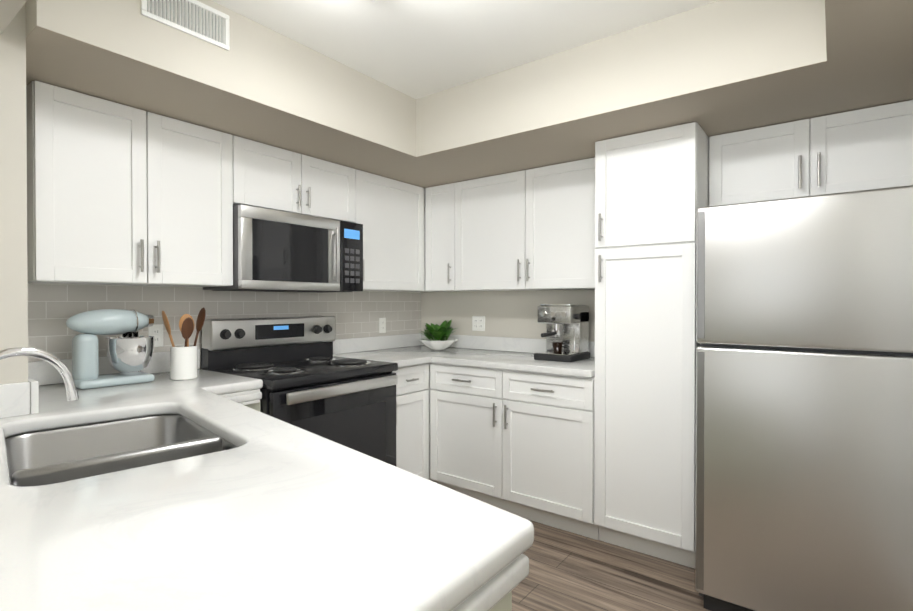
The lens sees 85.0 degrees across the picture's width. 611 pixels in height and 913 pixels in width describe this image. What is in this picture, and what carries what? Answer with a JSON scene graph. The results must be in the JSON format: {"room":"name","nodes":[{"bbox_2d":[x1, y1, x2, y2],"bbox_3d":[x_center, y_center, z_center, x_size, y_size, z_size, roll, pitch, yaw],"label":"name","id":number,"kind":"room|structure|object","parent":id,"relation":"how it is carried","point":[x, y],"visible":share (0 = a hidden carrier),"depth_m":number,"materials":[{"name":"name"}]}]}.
{"room":"kitchen","nodes":[
{"label":"kitchen","id":0,"kind":"room"},
{"bbox_2d":[0,2,27,383],"bbox_3d":[-1.833,0.043,1.670,0.800,2.470,5.820,0,1,37],"label":"wall","id":1,"kind":"structure","parent":0,"point":[13,247],"depth_m":1.58,"materials":[{"name":"paint"}]},
{"bbox_2d":[26,80,237,286],"bbox_3d":[-1.494,-0.479,2.303,0.328,0.762,0.785,0,1,37],"label":"upper cabinet","id":2,"kind":"object","parent":1,"relation":"attached to","point":[119,194],"depth_m":2.14,"materials":[{"name":"white wood"}]},
{"bbox_2d":[99,349,199,374],"bbox_3d":[-1.647,0.290,2.352,0.020,0.104,0.856,0,1,37],"label":"backsplash","id":3,"kind":"structure","parent":1,"relation":"attached to","point":[160,361],"depth_m":2.51,"materials":[{"name":"grey tile"}]},
{"bbox_2d":[28,283,420,368],"bbox_3d":[-1.109,0.131,3.087,0.006,0.472,2.688,0,1,37],"label":"wall tile","id":4,"kind":"structure","parent":1,"relation":"attached to","point":[53,309],"depth_m":2.69,"materials":[{"name":"grey tile"}]},
{"bbox_2d":[148,324,162,346],"bbox_3d":[-1.523,0.153,2.527,0.008,0.114,0.070,0,1,37],"label":"outlet","id":5,"kind":"object","parent":4,"relation":"attached to","point":[156,330],"depth_m":2.53,"materials":[{"name":"white plastic"}]},
{"bbox_2d":[379,318,385,332],"bbox_3d":[-0.563,0.151,3.795,0.008,0.114,0.070,0,1,37],"label":"outlet","id":6,"kind":"object","parent":4,"relation":"attached to","point":[382,321],"depth_m":3.79,"materials":[{"name":"white plastic"}]},
{"bbox_2d":[238,137,357,222],"bbox_3d":[-1.012,-0.693,2.937,0.328,0.343,0.810,0,1,37],"label":"upper cabinet","id":7,"kind":"object","parent":1,"relation":"attached to","point":[269,177],"depth_m":2.80,"materials":[{"name":"white wood"}]},
{"bbox_2d":[203,204,362,292],"bbox_3d":[-0.970,-0.295,2.908,0.436,0.424,0.804,0,1,37],"label":"over-the-range microwave","id":8,"kind":"object","parent":7,"relation":"attached to","point":[277,251],"visible":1,"depth_m":2.72,"materials":[{"name":"silver metal"}]},
{"bbox_2d":[358,170,425,291],"bbox_3d":[-0.568,-0.488,3.525,0.328,0.762,0.661,0,1,37],"label":"upper cabinet","id":9,"kind":"object","parent":1,"relation":"attached to","point":[391,212],"depth_m":3.43,"materials":[{"name":"white wood"}]},
{"bbox_2d":[211,0,718,98],"bbox_3d":[-0.741,-1.216,0.833,3.600,0.060,6.120,0,1,37],"label":"ceiling","id":10,"kind":"structure","parent":0,"point":[416,49],"depth_m":2.16,"materials":[{"name":"paint"}]},
{"bbox_2d":[0,0,26,34],"bbox_3d":[-0.594,-0.959,0.632,2.420,0.450,0.375,0,1,37],"label":"beam","id":11,"kind":"structure","parent":10,"relation":"attached to","point":[9,10],"depth_m":1.25,"materials":[{"name":"paint"}]},
{"bbox_2d":[26,0,912,188],"bbox_3d":[0.124,-1.028,2.143,3.100,0.335,2.688,0,1,37],"label":"soffit ceiling","id":12,"kind":"structure","parent":10,"relation":"attached to","point":[719,67],"depth_m":2.12,"materials":[{"name":"paint"}]},
{"bbox_2d":[141,0,229,50],"bbox_3d":[-1.011,-1.094,1.879,0.009,0.140,0.320,0,1,37],"label":"ceiling vent","id":13,"kind":"object","parent":12,"relation":"in","point":[205,22],"visible":1,"depth_m":1.89,"materials":[{"name":"white metal"}]},
{"bbox_2d":[421,289,594,341],"bbox_3d":[1.052,0.031,3.211,3.600,2.470,0.120,0,1,37],"label":"wall","id":14,"kind":"structure","parent":0,"point":[512,314],"depth_m":3.69,"materials":[{"name":"paint"}]},
{"bbox_2d":[472,316,484,330],"bbox_3d":[0.168,0.136,3.800,0.116,0.114,0.008,0,1,37],"label":"outlet","id":15,"kind":"object","parent":14,"relation":"attached to","point":[478,323],"visible":1,"depth_m":3.80,"materials":[{"name":"white plastic"}]},
{"bbox_2d":[425,157,595,291],"bbox_3d":[0.415,-0.487,3.383,1.408,0.763,0.364,0,1,37],"label":"upper cabinet","id":16,"kind":"object","parent":14,"relation":"attached to","point":[528,229],"visible":0.9,"depth_m":3.24,"materials":[{"name":"white wood"}]},
{"bbox_2d":[709,100,912,205],"bbox_3d":[1.708,-0.674,2.402,0.841,0.373,0.364,0,1,37],"label":"upper cabinet","id":17,"kind":"object","parent":14,"relation":"attached to","point":[870,148],"visible":0.81,"depth_m":2.27,"materials":[{"name":"white wood"}]},
{"bbox_2d":[512,519,709,610],"bbox_3d":[-0.741,1.314,0.853,3.600,0.060,6.120,0,1,37],"label":"floor","id":18,"kind":"structure","parent":0,"point":[569,571],"depth_m":2.32,"materials":[{"name":"wood"}]},
{"bbox_2d":[201,316,397,465],"bbox_3d":[-0.841,0.672,2.804,0.719,1.195,0.826,0,1,37],"label":"range","id":19,"kind":"object","parent":18,"relation":"on","point":[312,384],"visible":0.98,"depth_m":2.72,"materials":[{"name":"black metal"}]},
{"bbox_2d":[392,362,436,482],"bbox_3d":[-0.343,0.819,3.575,0.640,0.888,0.990,0,1,37],"label":"base cabinet","id":20,"kind":"object","parent":18,"relation":"on","point":[413,388],"visible":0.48,"depth_m":3.21,"materials":[{"name":"white wood"}]},
{"bbox_2d":[500,599,511,610],"bbox_3d":[-0.967,0.867,1.353,2.328,0.825,1.630,0,1,37],"label":"base cabinet","id":21,"kind":"object","parent":18,"relation":"on","point":[507,606],"depth_m":0.81,"materials":[{"name":"wood"}]},
{"bbox_2d":[0,367,533,610],"bbox_3d":[-0.967,0.402,1.325,2.358,0.104,1.672,0,1,37],"label":"countertop","id":22,"kind":"structure","parent":21,"relation":"on","point":[297,519],"depth_m":0.78,"materials":[{"name":"white stone"}]},
{"bbox_2d":[0,347,83,442],"bbox_3d":[-1.061,0.226,1.190,0.317,0.249,0.269,0,1,37],"label":"faucet","id":23,"kind":"object","parent":22,"relation":"on","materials":[{"name":"silver metal"}]},
{"bbox_2d":[66,309,154,388],"bbox_3d":[-1.522,0.179,2.198,0.220,0.328,0.332,0,1,37],"label":"stand mixer","id":24,"kind":"object","parent":22,"relation":"on","point":[129,351],"visible":0.98,"depth_m":2.15,"materials":[{"name":"blue metal"}]},
{"bbox_2d":[0,403,271,494],"bbox_3d":[-0.937,0.477,1.383,0.848,0.206,0.618,0,1,37],"label":"sink","id":25,"kind":"object","parent":22,"relation":"in","point":[113,442],"depth_m":1.54,"materials":[{"name":"silver metal"}]},
{"bbox_2d":[162,307,205,379],"bbox_3d":[-1.276,0.175,2.336,0.136,0.332,0.164,0,1,37],"label":"utensil crock","id":26,"kind":"object","parent":22,"relation":"on","point":[183,362],"visible":1,"depth_m":2.29,"materials":[{"name":"white ceramic"}]},
{"bbox_2d":[430,363,598,539],"bbox_3d":[0.443,0.822,3.199,1.126,0.888,0.640,0,1,37],"label":"base cabinet","id":27,"kind":"object","parent":18,"relation":"on","point":[520,443],"visible":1,"depth_m":2.92,"materials":[{"name":"white wood"}]},
{"bbox_2d":[333,333,594,377],"bbox_3d":[0.093,0.306,3.240,1.735,0.140,0.990,0,1,37],"label":"countertop","id":28,"kind":"structure","parent":27,"relation":"on","point":[503,353],"depth_m":3.44,"materials":[{"name":"stone"}]},
{"bbox_2d":[418,319,457,349],"bbox_3d":[-0.137,0.219,3.755,0.326,0.223,0.327,0,1,37],"label":"potted plant","id":29,"kind":"object","parent":28,"relation":"on","point":[436,335],"visible":1,"depth_m":3.70,"materials":[{"name":"green plant"}]},
{"bbox_2d":[534,304,589,361],"bbox_3d":[0.652,0.163,3.102,0.265,0.345,0.368,0,1,37],"label":"espresso machine","id":30,"kind":"object","parent":28,"relation":"on","point":[566,334],"visible":1,"depth_m":3.07,"materials":[{"name":"silver metal"}]},
{"bbox_2d":[594,122,708,568],"bbox_3d":[1.092,0.203,2.706,0.491,2.133,0.634,0,1,37],"label":"pantry cabinet","id":31,"kind":"object","parent":18,"relation":"on","point":[651,192],"visible":0.94,"depth_m":2.48,"materials":[{"name":"white wood"}]},
{"bbox_2d":[695,185,912,610],"bbox_3d":[1.563,0.424,2.186,0.781,1.700,0.822,0,1,37],"label":"refrigerator","id":32,"kind":"object","parent":18,"relation":"on","point":[804,406],"visible":1,"depth_m":1.87,"materials":[{"name":"silver metal"}]}
]}

